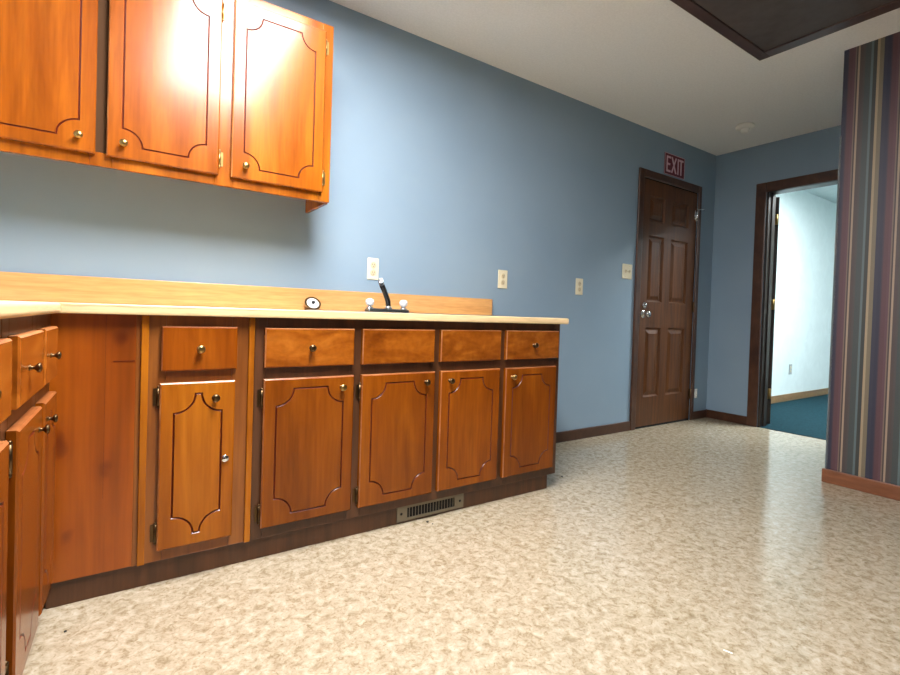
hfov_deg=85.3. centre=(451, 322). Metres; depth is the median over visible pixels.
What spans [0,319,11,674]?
base cabinet
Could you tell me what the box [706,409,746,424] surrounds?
baseboard
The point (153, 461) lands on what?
base cabinet
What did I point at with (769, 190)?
door
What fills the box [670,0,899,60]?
ceiling panel
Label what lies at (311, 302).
basket
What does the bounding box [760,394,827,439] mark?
floor
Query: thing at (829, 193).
ceiling
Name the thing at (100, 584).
trim
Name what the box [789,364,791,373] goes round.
wall outlet
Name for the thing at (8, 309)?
countertop
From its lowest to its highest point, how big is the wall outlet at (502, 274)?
0.117 m
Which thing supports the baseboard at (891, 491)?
attached to the wall partition at (864, 418)
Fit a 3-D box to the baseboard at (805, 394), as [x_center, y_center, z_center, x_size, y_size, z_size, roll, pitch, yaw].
[4.126,0.877,5.837,3.980,0.081,0.012,1,1,-34]
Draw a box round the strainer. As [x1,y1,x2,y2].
[305,297,320,309]
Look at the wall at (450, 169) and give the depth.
2.79 m
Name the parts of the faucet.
handle knob, spout, plate, handle knob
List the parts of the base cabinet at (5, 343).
door, drawer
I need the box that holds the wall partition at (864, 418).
[826,32,899,485]
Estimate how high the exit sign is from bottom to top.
0.178 m
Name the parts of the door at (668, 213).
knob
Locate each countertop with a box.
[0,300,60,318]
[1,300,568,323]
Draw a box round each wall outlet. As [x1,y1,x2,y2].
[367,258,378,279]
[498,270,507,288]
[575,278,582,294]
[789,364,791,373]
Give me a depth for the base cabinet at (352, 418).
1.98 m
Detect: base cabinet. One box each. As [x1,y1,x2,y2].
[0,314,60,674]
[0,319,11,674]
[49,313,254,583]
[250,317,559,539]
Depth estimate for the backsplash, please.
2.14 m
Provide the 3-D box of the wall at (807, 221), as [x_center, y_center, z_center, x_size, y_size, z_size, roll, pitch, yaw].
[4.175,-0.359,5.891,4.080,2.560,0.100,1,1,-34]
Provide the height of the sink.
0.172 m
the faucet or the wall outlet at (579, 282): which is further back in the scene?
the wall outlet at (579, 282)
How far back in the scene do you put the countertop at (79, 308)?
1.70 m
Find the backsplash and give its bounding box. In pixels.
[0,271,492,314]
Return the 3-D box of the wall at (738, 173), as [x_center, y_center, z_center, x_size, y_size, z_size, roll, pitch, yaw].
[4.438,-0.219,1.700,0.120,2.435,7.000,1,1,-34]
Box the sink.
[306,309,498,315]
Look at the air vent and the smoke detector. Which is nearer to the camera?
the air vent
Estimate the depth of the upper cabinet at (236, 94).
1.82 m
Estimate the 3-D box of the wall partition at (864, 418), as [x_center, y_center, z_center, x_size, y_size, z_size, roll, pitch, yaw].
[3.804,-0.219,0.458,0.110,2.435,5.660,1,1,-34]
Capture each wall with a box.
[0,0,715,431]
[706,125,840,420]
[771,190,836,395]
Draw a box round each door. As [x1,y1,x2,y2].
[629,167,704,430]
[746,169,837,426]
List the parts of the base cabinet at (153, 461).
pine panel, door, drawer, knob, knob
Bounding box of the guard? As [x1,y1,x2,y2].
[825,136,841,467]
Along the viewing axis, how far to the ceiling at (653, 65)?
2.90 m
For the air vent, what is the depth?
2.13 m
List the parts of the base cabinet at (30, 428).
door, drawer, knob, knob, door, drawer, knob, knob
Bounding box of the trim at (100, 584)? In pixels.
[45,475,546,608]
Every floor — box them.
[22,417,899,674]
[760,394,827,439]
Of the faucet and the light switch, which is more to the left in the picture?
the faucet
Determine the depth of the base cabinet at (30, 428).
1.03 m
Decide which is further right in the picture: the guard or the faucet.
the guard
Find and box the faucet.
[365,278,408,312]
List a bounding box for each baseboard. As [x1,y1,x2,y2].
[556,421,629,442]
[693,410,706,419]
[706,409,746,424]
[771,388,827,403]
[821,467,899,500]
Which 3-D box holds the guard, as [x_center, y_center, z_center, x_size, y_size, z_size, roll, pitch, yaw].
[2.170,-0.111,2.773,0.024,1.882,0.011,1,1,-34]
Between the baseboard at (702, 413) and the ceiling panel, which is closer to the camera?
the ceiling panel
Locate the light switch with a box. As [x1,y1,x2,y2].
[622,264,631,278]
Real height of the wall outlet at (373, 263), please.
0.115 m
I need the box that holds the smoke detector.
[735,122,754,133]
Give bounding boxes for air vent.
[396,493,463,522]
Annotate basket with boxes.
[307,298,318,307]
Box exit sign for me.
[664,152,684,179]
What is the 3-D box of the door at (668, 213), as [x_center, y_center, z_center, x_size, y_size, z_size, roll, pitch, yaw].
[1.847,-0.176,4.161,0.938,2.102,0.102,1,1,-34]
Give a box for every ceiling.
[330,0,899,155]
[803,185,836,203]
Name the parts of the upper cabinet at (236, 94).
door, knob, knob, door, knob, door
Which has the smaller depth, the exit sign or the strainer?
the strainer
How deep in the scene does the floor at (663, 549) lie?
1.59 m
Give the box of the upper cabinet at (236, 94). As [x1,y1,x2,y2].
[0,0,333,212]
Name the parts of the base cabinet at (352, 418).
door, drawer, knob, knob, door, false drawer, knob, knob, door, false drawer, door, drawer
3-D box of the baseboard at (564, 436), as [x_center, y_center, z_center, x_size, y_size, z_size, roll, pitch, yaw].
[0.805,0.815,3.495,1.500,0.076,0.014,1,1,-34]

